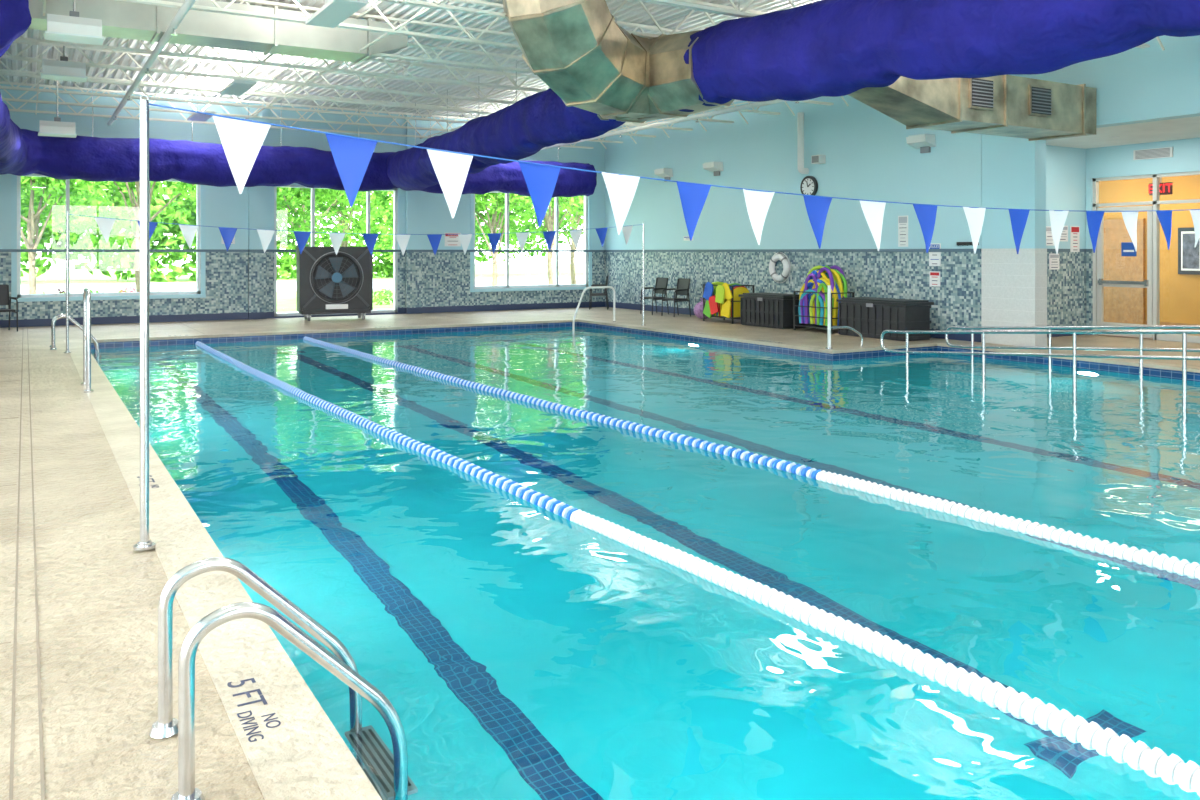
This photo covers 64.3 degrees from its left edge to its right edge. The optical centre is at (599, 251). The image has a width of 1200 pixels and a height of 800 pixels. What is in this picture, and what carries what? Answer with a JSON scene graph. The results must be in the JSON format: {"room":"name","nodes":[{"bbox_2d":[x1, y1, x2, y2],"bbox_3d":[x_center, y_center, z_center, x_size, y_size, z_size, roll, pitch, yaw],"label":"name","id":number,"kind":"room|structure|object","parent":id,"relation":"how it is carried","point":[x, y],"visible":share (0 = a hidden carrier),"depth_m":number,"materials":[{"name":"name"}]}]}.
{"room":"indoor swimming pool","nodes":[
{"label":"indoor swimming pool","id":0,"kind":"room"},
{"bbox_2d":[0,82,604,327],"bbox_3d":[-7.393,-1.000,23.476,18.050,5.300,0.250,0,0,-31],"label":"wall","id":1,"kind":"structure","parent":0,"point":[445,275],"depth_m":22.72,"materials":[{"name":"paint"}]},
{"bbox_2d":[11,173,205,301],"bbox_3d":[-10.869,-0.370,21.301,3.850,2.860,0.230,0,0,-31],"label":"window","id":2,"kind":"structure","parent":1,"relation":"in","point":[15,180],"depth_m":20.86,"materials":[{"name":"white metal"}]},
{"bbox_2d":[221,235,234,243],"bbox_3d":[-8.758,-0.300,22.497,0.300,0.220,0.014,0,0,-31],"label":"wall sign","id":3,"kind":"object","parent":1,"relation":"attached to","point":[233,240],"visible":0.29,"depth_m":22.49,"materials":[{"name":"white"}]},
{"bbox_2d":[248,103,421,318],"bbox_3d":[-6.505,-0.975,23.794,4.300,5.150,0.119,0,0,-31],"label":"pillars","id":4,"kind":"structure","parent":1,"relation":"attached to","point":[257,195],"depth_m":22.84,"materials":[{"name":"paint"}]},
{"bbox_2d":[274,184,397,315],"bbox_3d":[-6.592,-0.045,23.940,3.100,3.210,0.120,0,0,-31],"label":"window","id":5,"kind":"structure","parent":1,"relation":"in","point":[395,191],"depth_m":24.29,"materials":[{"name":"white metal"}]},
{"bbox_2d":[445,233,460,245],"bbox_3d":[-3.917,-0.330,25.410,0.460,0.360,0.016,0,0,-31],"label":"wall sign","id":6,"kind":"object","parent":1,"relation":"attached to","point":[450,240],"visible":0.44,"depth_m":25.40,"materials":[{"name":"white plastic"}]},
{"bbox_2d":[0,249,980,251],"bbox_3d":[-4.048,-0.030,17.872,17.500,0.060,12.799,0,0,-31],"label":"trim","id":7,"kind":"structure","parent":1,"relation":"attached to","point":[1,250],"depth_m":21.74,"materials":[{"name":"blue tile"}]},
{"bbox_2d":[470,191,591,291],"bbox_3d":[-1.895,-0.360,26.704,3.800,2.880,0.230,0,0,-31],"label":"window","id":8,"kind":"structure","parent":1,"relation":"in","point":[556,286],"depth_m":26.86,"materials":[{"name":"white"}]},
{"bbox_2d":[0,0,820,126],"bbox_3d":[-0.118,-3.650,11.485,18.145,0.200,28.300,0,0,-31],"label":"ceiling","id":9,"kind":"structure","parent":0,"point":[632,11],"depth_m":17.91,"materials":[{"name":"white metal"}]},
{"bbox_2d":[38,59,76,137],"bbox_3d":[-9.784,-2.785,17.221,0.600,1.370,0.440,0,0,-31],"label":"ceiling light","id":10,"kind":"object","parent":9,"relation":"hanging from","point":[56,128],"visible":1,"depth_m":17.10,"materials":[{"name":"white paint"}]},
{"bbox_2d":[41,46,87,81],"bbox_3d":[-8.030,-3.035,14.308,0.600,0.870,0.440,0,0,-31],"label":"ceiling light","id":11,"kind":"object","parent":9,"relation":"hanging from","point":[63,70],"visible":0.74,"depth_m":14.18,"materials":[{"name":"white paint"}]},
{"bbox_2d":[45,0,103,44],"bbox_3d":[-6.225,-2.995,11.310,0.600,0.950,0.440,0,0,-31],"label":"ceiling light","id":12,"kind":"object","parent":9,"relation":"hanging from","point":[73,28],"visible":1,"depth_m":11.19,"materials":[{"name":"white paint"}]},
{"bbox_2d":[502,0,734,122],"bbox_3d":[-0.053,-2.776,12.689,3.244,1.866,2.443,0,0,-31],"label":"air duct","id":13,"kind":"object","parent":9,"relation":"hanging from","point":[577,48],"visible":0.92,"depth_m":12.05,"materials":[{"name":"metal"}]},
{"bbox_2d":[0,0,1164,148],"bbox_3d":[-0.193,-3.205,11.469,17.480,0.590,27.650,0,0,-31],"label":"ceiling","id":14,"kind":"structure","parent":0,"point":[706,7],"depth_m":16.73,"materials":[{"name":"white metal"}]},
{"bbox_2d":[187,97,215,120],"bbox_3d":[-8.451,-3.110,20.241,0.360,0.500,1.400,0,0,-31],"label":"strip light","id":15,"kind":"object","parent":14,"relation":"attached to","point":[195,116],"visible":0.82,"depth_m":20.16,"materials":[{"name":"white paint"}]},
{"bbox_2d":[26,0,407,64],"bbox_3d":[-6.416,-3.150,12.595,7.900,0.560,0.760,0,0,-31],"label":"air duct","id":16,"kind":"object","parent":14,"relation":"attached to","point":[120,19],"visible":0.75,"depth_m":13.10,"materials":[{"name":"white metal"}]},
{"bbox_2d":[219,56,255,95],"bbox_3d":[-6.388,-3.110,16.814,0.360,0.500,1.400,0,0,-31],"label":"strip light","id":17,"kind":"object","parent":14,"relation":"attached to","point":[236,87],"visible":0.92,"depth_m":16.60,"materials":[{"name":"white paint"}]},
{"bbox_2d":[0,0,596,197],"bbox_3d":[-3.993,-2.461,18.167,14.501,2.038,10.698,0,0,-31],"label":"duct","id":18,"kind":"object","parent":14,"relation":"hanging from","point":[23,152],"visible":0.66,"depth_m":20.49,"materials":[{"name":"blue fabric"}]},
{"bbox_2d":[305,0,367,27],"bbox_3d":[-3.190,-3.110,11.503,0.360,0.500,1.400,0,0,-31],"label":"strip light","id":19,"kind":"object","parent":14,"relation":"attached to","point":[333,13],"visible":1,"depth_m":11.43,"materials":[{"name":"white paint"}]},
{"bbox_2d":[107,0,798,149],"bbox_3d":[0.722,-2.792,11.990,10.495,0.185,27.600,0,0,-31],"label":"pipe","id":20,"kind":"object","parent":14,"relation":"attached to","point":[187,4],"visible":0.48,"depth_m":18.09,"materials":[{"name":"white metal"}]},
{"bbox_2d":[387,17,624,190],"bbox_3d":[-2.184,-2.462,18.532,1.018,2.037,10.026,0,0,-29],"label":"duct","id":21,"kind":"object","parent":14,"relation":"hanging from","point":[519,130],"visible":0.77,"depth_m":16.94,"materials":[{"name":"blue fabric"}]},
{"bbox_2d":[679,0,1199,111],"bbox_3d":[4.921,-2.527,6.960,0.979,1.906,13.866,0,0,-33],"label":"duct","id":22,"kind":"object","parent":14,"relation":"hanging from","point":[831,48],"visible":0.99,"depth_m":9.29,"materials":[{"name":"blue fabric"}]},
{"bbox_2d":[0,307,1199,799],"bbox_3d":[1.191,1.625,12.273,20.700,0.050,27.800,0,0,-31],"label":"floor","id":23,"kind":"structure","parent":0,"point":[99,595],"depth_m":4.69,"materials":[{"name":"concrete"}]},
{"bbox_2d":[0,284,17,331],"bbox_3d":[-12.051,1.128,19.138,0.531,0.937,0.570,0,0,42],"label":"chair","id":24,"kind":"object","parent":23,"relation":"on","point":[4,288],"visible":1,"depth_m":19.38,"materials":[{"name":"black plastic"}]},
{"bbox_2d":[9,328,44,799],"bbox_3d":[-5.025,1.603,8.356,0.090,0.014,27.300,0,0,-31],"label":"drain","id":25,"kind":"object","parent":23,"relation":"on","point":[26,751],"visible":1,"depth_m":3.90,"materials":[{"name":"brown"}]},
{"bbox_2d":[63,211,70,352],"bbox_3d":[-8.383,0.473,15.030,0.110,2.242,0.110,0,0,-31],"label":"pole","id":26,"kind":"object","parent":23,"relation":"on","point":[67,214],"visible":1,"depth_m":15.01,"materials":[{"name":"silver metal"}]},
{"bbox_2d":[69,214,642,255],"bbox_3d":[-3.723,-0.266,17.835,10.881,0.672,0.144,0,0,-31],"label":"pennant line","id":27,"kind":"object","parent":26,"relation":"hanging from","point":[105,225],"visible":0.96,"depth_m":17.38,"materials":[{"name":"blue"}]},
{"bbox_2d":[133,94,155,550],"bbox_3d":[-2.448,0.373,5.133,0.110,2.442,0.110,0,0,-31],"label":"pole","id":28,"kind":"object","parent":23,"relation":"on","point":[144,543],"visible":1,"depth_m":5.11,"materials":[{"name":"silver metal"}]},
{"bbox_2d":[149,103,1199,253],"bbox_3d":[3.317,-0.392,8.596,13.451,0.824,0.149,0,0,-31],"label":"pennant line","id":29,"kind":"object","parent":28,"relation":"attached to","point":[242,140],"visible":1,"depth_m":6.68,"materials":[{"name":"blue"}]},
{"bbox_2d":[0,309,598,643],"bbox_3d":[-2.666,1.604,13.158,15.005,0.012,22.304,0,0,-31],"label":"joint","id":30,"kind":"object","parent":23,"relation":"on","point":[528,309],"visible":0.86,"depth_m":17.07,"materials":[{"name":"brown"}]},
{"bbox_2d":[296,246,372,320],"bbox_3d":[-6.247,0.723,22.491,1.660,1.735,0.700,0,0,-24],"label":"fan","id":31,"kind":"object","parent":23,"relation":"on","point":[327,282],"visible":0.98,"depth_m":22.20,"materials":[{"name":"black plastic"}]},
{"bbox_2d":[572,286,615,330],"bbox_3d":[-0.128,1.638,21.517,1.124,1.724,0.060,0,0,-31],"label":"stair handrail","id":32,"kind":"object","parent":23,"relation":"on","point":[592,287],"visible":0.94,"depth_m":21.48,"materials":[{"name":"silver metal"}]},
{"bbox_2d":[589,275,608,309],"bbox_3d":[-0.020,1.128,26.710,0.531,0.937,0.570,0,0,3],"label":"chair","id":33,"kind":"object","parent":23,"relation":"on","point":[607,277],"visible":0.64,"depth_m":26.46,"materials":[{"name":"black plastic"}]},
{"bbox_2d":[91,322,1199,380],"bbox_3d":[0.959,2.322,12.541,12.820,1.355,18.700,0,0,-31],"label":"pool tile border","id":34,"kind":"object","parent":23,"relation":"in","point":[1055,361],"visible":0.13,"depth_m":17.79,"materials":[{"name":"tile"}]},
{"bbox_2d":[50,314,98,356],"bbox_3d":[-8.792,1.896,16.009,0.750,1.709,0.600,0,0,-31],"label":"pool ladder","id":35,"kind":"object","parent":34,"relation":"attached to","point":[59,316],"visible":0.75,"depth_m":15.81,"materials":[{"name":"silver metal"}]},
{"bbox_2d":[149,557,407,799],"bbox_3d":[-1.042,1.896,3.137,0.750,1.709,0.590,0,0,-31],"label":"pool ladder","id":36,"kind":"object","parent":34,"relation":"attached to","point":[341,664],"visible":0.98,"depth_m":3.06,"materials":[{"name":"silver metal"}]},
{"bbox_2d":[64,318,1199,799],"bbox_3d":[0.959,1.619,12.541,13.380,0.051,19.260,0,0,-31],"label":"pool coping","id":37,"kind":"object","parent":34,"relation":"on","point":[305,757],"visible":0.91,"depth_m":3.99,"materials":[{"name":"concrete"}]},
{"bbox_2d":[81,288,93,392],"bbox_3d":[-5.994,1.010,11.157,0.100,1.167,0.800,0,0,-31],"label":"grab rail","id":38,"kind":"object","parent":37,"relation":"on","point":[86,292],"visible":1,"depth_m":10.85,"materials":[{"name":"silver metal"}]},
{"bbox_2d":[137,475,158,487],"bbox_3d":[-3.120,1.593,6.584,0.115,0.001,0.480,0,0,-31],"label":"depth marking","id":39,"kind":"object","parent":37,"relation":"on","point":[149,475],"visible":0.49,"depth_m":6.62,"materials":[{"name":"black paint"}]},
{"bbox_2d":[227,678,280,741],"bbox_3d":[-1.215,1.593,3.341,0.117,0.001,0.490,0,0,-31],"label":"depth marking","id":40,"kind":"object","parent":37,"relation":"on","point":[247,693],"visible":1,"depth_m":3.29,"materials":[{"name":"black paint"}]},
{"bbox_2d":[641,223,645,325],"bbox_3d":[0.938,0.473,20.641,0.110,2.242,0.110,0,0,-31],"label":"pole","id":41,"kind":"object","parent":37,"relation":"on","point":[643,324],"visible":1,"depth_m":20.62,"materials":[{"name":"silver metal"}]},
{"bbox_2d":[825,285,862,348],"bbox_3d":[4.071,1.072,15.874,0.830,1.044,0.120,0,0,-31],"label":"post","id":42,"kind":"object","parent":37,"relation":"on","point":[829,286],"visible":1,"depth_m":15.67,"materials":[{"name":"white metal"}]},
{"bbox_2d":[880,330,1199,404],"bbox_3d":[6.266,1.895,11.694,0.048,2.198,7.374,0,0,-31],"label":"handrail","id":43,"kind":"object","parent":34,"relation":"on","point":[1184,357],"visible":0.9,"depth_m":12.19,"materials":[{"name":"silver metal"}]},
{"bbox_2d":[945,325,1199,381],"bbox_3d":[7.551,1.895,12.468,0.048,2.198,7.374,0,0,-31],"label":"handrail","id":44,"kind":"object","parent":34,"relation":"on","point":[1049,348],"visible":0.77,"depth_m":13.64,"materials":[{"name":"silver metal"}]},
{"bbox_2d":[91,326,1199,799],"bbox_3d":[0.959,1.750,12.541,12.820,0.001,18.700,0,0,-31],"label":"pool water","id":45,"kind":"object","parent":23,"relation":"in","point":[520,649],"visible":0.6,"depth_m":5.47,"materials":[{"name":"teal liquid"}]},
{"bbox_2d":[195,341,1199,794],"bbox_3d":[-2.722,1.738,10.323,0.256,0.117,18.708,0,0,-33],"label":"lane rope","id":46,"kind":"object","parent":45,"relation":"on","point":[1172,768],"visible":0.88,"depth_m":4.32,"materials":[{"name":"blue"}]},
{"bbox_2d":[303,336,1199,578],"bbox_3d":[-0.912,1.738,11.412,0.253,0.117,18.716,0,0,-33],"label":"lane rope","id":47,"kind":"object","parent":45,"relation":"on","point":[1143,556],"visible":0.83,"depth_m":6.92,"materials":[{"name":"blue"}]},
{"bbox_2d":[640,277,668,314],"bbox_3d":[1.405,1.128,24.541,0.531,0.937,0.570,0,0,-31],"label":"chair","id":48,"kind":"object","parent":23,"relation":"on","point":[661,283],"visible":0.78,"depth_m":24.60,"materials":[{"name":"black plastic"}]},
{"bbox_2d":[661,278,690,316],"bbox_3d":[1.895,1.128,23.727,0.531,0.937,0.570,0,0,-31],"label":"chair","id":49,"kind":"object","parent":23,"relation":"on","point":[683,284],"visible":1,"depth_m":23.76,"materials":[{"name":"black plastic"}]},
{"bbox_2d":[694,298,708,318],"bbox_3d":[2.461,1.346,22.667,0.500,0.492,0.439,0,0,-31],"label":"ball","id":50,"kind":"object","parent":23,"relation":"on","point":[698,309],"visible":0.44,"depth_m":22.52,"materials":[{"name":"plastic"}]},
{"bbox_2d":[703,281,753,323],"bbox_3d":[2.912,1.142,21.845,0.705,0.915,1.104,0,0,-31],"label":"rack","id":51,"kind":"object","parent":23,"relation":"on","point":[722,299],"visible":0.92,"depth_m":21.53,"materials":[{"name":"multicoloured plastic"}]},
{"bbox_2d":[739,292,805,328],"bbox_3d":[3.721,1.248,20.507,0.750,0.695,1.440,0,0,-31],"label":"storage box","id":52,"kind":"object","parent":23,"relation":"on","point":[770,310],"visible":0.94,"depth_m":20.19,"materials":[{"name":"black plastic"}]},
{"bbox_2d":[793,265,853,333],"bbox_3d":[4.509,0.929,19.266,0.630,1.342,1.070,0,0,-31],"label":"bin","id":53,"kind":"object","parent":23,"relation":"on","point":[813,296],"visible":0.9,"depth_m":19.07,"materials":[{"name":"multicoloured plastic"}]},
{"bbox_2d":[836,297,933,340],"bbox_3d":[5.307,1.238,17.873,0.750,0.715,1.690,0,0,-31],"label":"storage box","id":54,"kind":"object","parent":23,"relation":"on","point":[870,316],"visible":0.93,"depth_m":17.45,"materials":[{"name":"black plastic"}]},
{"bbox_2d":[605,35,1199,341],"bbox_3d":[7.445,-1.000,16.038,0.300,5.300,27.800,0,0,-31],"label":"wall","id":55,"kind":"structure","parent":0,"point":[869,156],"depth_m":19.97,"materials":[{"name":"paint"}]},
{"bbox_2d":[654,168,672,181],"bbox_3d":[1.664,-2.022,25.047,0.300,0.325,0.440,0,0,-31],"label":"wall light","id":56,"kind":"object","parent":55,"relation":"attached to","point":[666,173],"visible":0.98,"depth_m":24.93,"materials":[{"name":"white paint"}]},
{"bbox_2d":[684,236,692,240],"bbox_3d":[2.254,-0.350,24.352,0.014,0.120,0.400,0,0,-31],"label":"wall sign","id":57,"kind":"object","parent":55,"relation":"attached to","point":[686,238],"visible":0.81,"depth_m":24.38,"materials":[{"name":"white paper"}]},
{"bbox_2d":[703,161,722,175],"bbox_3d":[2.748,-2.022,23.248,0.300,0.325,0.440,0,0,-31],"label":"wall light","id":58,"kind":"object","parent":55,"relation":"attached to","point":[716,167],"visible":1,"depth_m":23.15,"materials":[{"name":"white paint"}]},
{"bbox_2d":[769,252,790,282],"bbox_3d":[4.001,0.348,21.318,0.151,0.696,0.693,0,0,-31],"label":"life ring","id":59,"kind":"object","parent":55,"relation":"attached to","point":[779,256],"visible":1,"depth_m":21.23,"materials":[{"name":"white plastic"}]},
{"bbox_2d":[797,112,808,173],"bbox_3d":[4.373,-2.341,20.608,0.248,1.318,0.140,0,0,-31],"label":"drain pipe","id":60,"kind":"object","parent":55,"relation":"attached to","point":[800,116],"visible":1,"depth_m":20.52,"materials":[{"name":"white paint"}]},
{"bbox_2d":[800,176,817,194],"bbox_3d":[4.497,-1.400,20.566,0.078,0.480,0.480,0,0,-31],"label":"wall clock","id":61,"kind":"object","parent":55,"relation":"attached to","point":[809,184],"visible":0.85,"depth_m":20.52,"materials":[{"name":"black plastic"}]},
{"bbox_2d":[811,155,825,163],"bbox_3d":[4.628,-1.960,20.236,0.185,0.180,0.240,0,0,-31],"label":"wall speaker","id":62,"kind":"object","parent":55,"relation":"attached to","point":[815,159],"visible":1,"depth_m":20.16,"materials":[{"name":"white paint"}]},
{"bbox_2d":[898,215,907,246],"bbox_3d":[5.838,-0.400,18.397,0.014,0.600,0.240,0,0,-31],"label":"wall sign","id":63,"kind":"object","parent":55,"relation":"attached to","point":[902,220],"visible":1,"depth_m":18.38,"materials":[{"name":"white paper"}]},
{"bbox_2d":[906,134,935,152],"bbox_3d":[5.997,-2.022,17.851,0.300,0.325,0.440,0,0,-31],"label":"wall light","id":64,"kind":"object","parent":55,"relation":"attached to","point":[924,142],"visible":1,"depth_m":17.78,"materials":[{"name":"white paint"}]},
{"bbox_2d":[929,271,939,286],"bbox_3d":[6.225,0.500,17.755,0.014,0.280,0.240,0,0,-31],"label":"wall sign","id":65,"kind":"object","parent":55,"relation":"attached to","point":[934,276],"visible":1,"depth_m":17.75,"materials":[{"name":"white paper"}]},
{"bbox_2d":[929,243,940,265],"bbox_3d":[6.224,0.050,17.754,0.016,0.420,0.260,0,0,-31],"label":"wall sign","id":66,"kind":"object","parent":55,"relation":"attached to","point":[934,257],"visible":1,"depth_m":17.74,"materials":[{"name":"white"}]},
{"bbox_2d":[957,242,978,245],"bbox_3d":[6.567,-0.145,17.114,0.092,0.070,0.450,0,0,-31],"label":"hook rail","id":67,"kind":"object","parent":55,"relation":"attached to","point":[958,243],"visible":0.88,"depth_m":17.14,"materials":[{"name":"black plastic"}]},
{"bbox_2d":[848,75,1095,140],"bbox_3d":[4.932,-2.285,13.813,6.200,0.930,0.980,0,0,-31],"label":"vent duct","id":68,"kind":"object","parent":55,"relation":"attached to","point":[1031,109],"visible":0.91,"depth_m":13.84,"materials":[{"name":"silver metal"}]},
{"bbox_2d":[981,74,1046,346],"bbox_3d":[7.154,-1.025,16.521,0.324,5.250,1.052,0,0,-31],"label":"column","id":69,"kind":"structure","parent":55,"relation":"attached to","point":[1013,285],"depth_m":16.35,"materials":[{"name":"teal"}]},
{"bbox_2d":[1046,145,1085,336],"bbox_3d":[8.269,-0.950,17.964,3.100,5.200,0.250,0,0,-31],"label":"wall","id":70,"kind":"structure","parent":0,"point":[1065,166],"depth_m":18.21,"materials":[{"name":"blue paint"}]},
{"bbox_2d":[1046,226,1054,245],"bbox_3d":[8.424,-0.300,17.901,0.300,0.360,0.014,0,0,-31],"label":"wall sign","id":71,"kind":"object","parent":70,"relation":"attached to","point":[1049,239],"depth_m":17.89,"materials":[{"name":"white paper"}]},
{"bbox_2d":[1049,254,1058,269],"bbox_3d":[8.553,0.180,17.978,0.300,0.300,0.014,0,0,-31],"label":"wall sign","id":72,"kind":"object","parent":70,"relation":"attached to","point":[1053,258],"depth_m":17.96,"materials":[{"name":"white paper"}]},
{"bbox_2d":[1060,226,1067,241],"bbox_3d":[8.767,-0.350,18.107,0.340,0.300,0.014,0,0,-31],"label":"wall sign","id":73,"kind":"object","parent":70,"relation":"attached to","point":[1064,236],"depth_m":18.14,"materials":[{"name":"white paper"}]},
{"bbox_2d":[1070,226,1079,251],"bbox_3d":[9.109,-0.250,18.313,0.280,0.500,0.014,0,0,-31],"label":"wall sign","id":74,"kind":"object","parent":70,"relation":"attached to","point":[1074,230],"depth_m":18.30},
{"bbox_2d":[1046,116,1199,148],"bbox_3d":[12.159,-2.046,11.406,3.000,0.108,15.000,0,0,-31],"label":"ceiling","id":75,"kind":"structure","parent":0,"point":[1189,127],"depth_m":16.26,"materials":[{"name":"white paint"}]},
{"bbox_2d":[1086,138,1199,342],"bbox_3d":[13.361,-0.225,12.124,0.200,3.750,14.990,0,0,-31],"label":"wall","id":76,"kind":"structure","parent":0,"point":[1111,161],"depth_m":17.86,"materials":[{"name":"blue paint"}]},
{"bbox_2d":[1099,175,1199,329],"bbox_3d":[11.958,-0.100,17.121,2.550,3.400,11.000,0,0,-31],"label":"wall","id":77,"kind":"structure","parent":0,"point":[1179,293],"depth_m":20.09,"materials":[{"name":"orange wood"}]},
{"bbox_2d":[1097,206,1152,337],"bbox_3d":[9.821,0.365,17.906,0.140,2.430,1.050,0,0,-31],"label":"door","id":78,"kind":"structure","parent":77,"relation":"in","point":[1127,248],"depth_m":17.86,"materials":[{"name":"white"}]},
{"bbox_2d":[1093,171,1199,342],"bbox_3d":[10.672,0.090,16.571,0.100,3.020,4.385,0,0,-31],"label":"door frame","id":79,"kind":"structure","parent":77,"relation":"attached to","point":[1156,202],"depth_m":17.41,"materials":[{"name":"white metal"}]},
{"bbox_2d":[1133,147,1172,159],"bbox_3d":[10.059,-1.790,17.378,0.035,0.180,0.700,0,0,-31],"label":"air vent","id":80,"kind":"object","parent":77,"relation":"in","point":[1165,152],"visible":1,"depth_m":17.36,"materials":[{"name":"white metal"}]},
{"bbox_2d":[1178,227,1199,274],"bbox_3d":[12.152,-0.020,18.907,0.065,0.950,1.360,0,0,-31],"label":"framed picture","id":81,"kind":"object","parent":77,"relation":"attached to","point":[1188,255],"visible":0.94,"depth_m":19.29,"materials":[{"name":"grey paper"}]},
{"bbox_2d":[1099,329,1199,338],"bbox_3d":[11.958,1.625,17.121,2.550,0.050,11.000,0,0,-31],"label":"floor","id":82,"kind":"structure","parent":0,"point":[1160,329],"depth_m":18.30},
{"bbox_3d":[11.958,-1.850,17.121,2.550,0.100,11.000,0,0,-31],"label":"ceiling","id":83,"kind":"structure","parent":0,"visible":0},
{"bbox_2d":[1148,177,1172,194],"bbox_3d":[10.306,-1.425,17.543,0.046,0.750,0.433,0,0,-31],"label":"exit sign","id":84,"kind":"object","parent":83,"relation":"hanging from","point":[1166,188],"visible":0.72,"depth_m":17.48,"materials":[{"name":"red plastic"}]},
{"label":"outside","id":85,"kind":"structure","parent":0,"visible":0},
{"bbox_2d":[21,264,583,311],"bbox_3d":[-7.781,1.785,42.006,150.000,0.130,160.000,0,0,-31],"label":"ground","id":86,"kind":"structure","parent":85,"point":[286,301],"depth_m":69.90,"materials":[{"name":"grey concrete"}]},
{"bbox_2d":[21,176,112,293],"bbox_3d":[-16.307,-1.351,27.329,4.320,6.162,4.453,0,0,-16],"label":"tree","id":87,"kind":"object","parent":86,"relation":"on","point":[55,190],"visible":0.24,"depth_m":27.13,"materials":[{"name":"green plant"}]},
{"bbox_2d":[48,181,195,291],"bbox_3d":[-15.317,-2.009,32.270,6.086,7.482,4.957,0,0,0],"label":"tree","id":88,"kind":"object","parent":86,"relation":"on","point":[95,204],"visible":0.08,"depth_m":32.25,"materials":[{"name":"green plant"}]},
{"bbox_2d":[31,287,392,304],"bbox_3d":[-10.027,1.411,29.010,25.602,0.936,1.588,0,0,-31],"label":"shrub bed","id":89,"kind":"object","parent":86,"relation":"on","point":[388,291],"visible":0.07,"depth_m":30.90,"materials":[{"name":"green plant"}]},
{"bbox_2d":[21,179,583,281],"bbox_3d":[-13.004,-2.947,65.628,96.370,13.174,10.712,0,0,-31],"label":"tree line","id":90,"kind":"object","parent":86,"relation":"on","point":[179,211],"visible":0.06,"depth_m":56.30,"materials":[{"name":"green plant"}]},
{"bbox_2d":[21,276,583,293],"bbox_3d":[-12.939,1.710,50.573,150.000,0.020,16.000,0,0,-31],"label":"parking lot","id":91,"kind":"structure","parent":86,"relation":"on","point":[282,286],"depth_m":48.46,"materials":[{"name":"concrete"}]},
{"bbox_2d":[277,187,371,246],"bbox_3d":[-9.408,-1.190,30.171,4.092,5.838,4.219,0,0,15],"label":"tree","id":92,"kind":"object","parent":86,"relation":"on","point":[284,200],"visible":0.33,"depth_m":29.75,"materials":[{"name":"green plant"}]},
{"bbox_2d":[285,189,392,255],"bbox_3d":[-9.944,-1.847,36.210,5.011,7.157,5.116,0,0,-25],"label":"tree","id":93,"kind":"object","parent":86,"relation":"on","point":[361,224],"visible":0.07,"depth_m":35.70,"materials":[{"name":"green plant"}]},
{"bbox_2d":[475,192,551,285],"bbox_3d":[-3.721,-1.351,34.782,4.453,6.162,4.320,0,0,-43],"label":"tree","id":94,"kind":"object","parent":86,"relation":"on","point":[494,227],"visible":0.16,"depth_m":34.48,"materials":[{"name":"green plant"}]},
{"bbox_2d":[504,196,583,284],"bbox_3d":[-2.062,-1.685,38.103,4.526,6.831,5.557,0,0,-28],"label":"tree","id":95,"kind":"object","parent":86,"relation":"on","point":[573,203],"visible":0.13,"depth_m":38.51,"materials":[{"name":"green plant"}]},
{"bbox_2d":[519,198,583,283],"bbox_3d":[-1.472,-1.836,43.393,5.157,7.136,5.002,0,0,-12],"label":"tree","id":96,"kind":"object","parent":86,"relation":"on","point":[574,224],"visible":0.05,"depth_m":43.02,"materials":[{"name":"green plant"}]},
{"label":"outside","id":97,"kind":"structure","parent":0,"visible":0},
{"bbox_2d":[277,309,392,312],"bbox_3d":[-4.766,1.700,27.304,40.000,0.040,3.100,0,0,-31],"label":"sidewalk","id":98,"kind":"structure","parent":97,"point":[373,309],"depth_m":26.52,"materials":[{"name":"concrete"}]}
]}

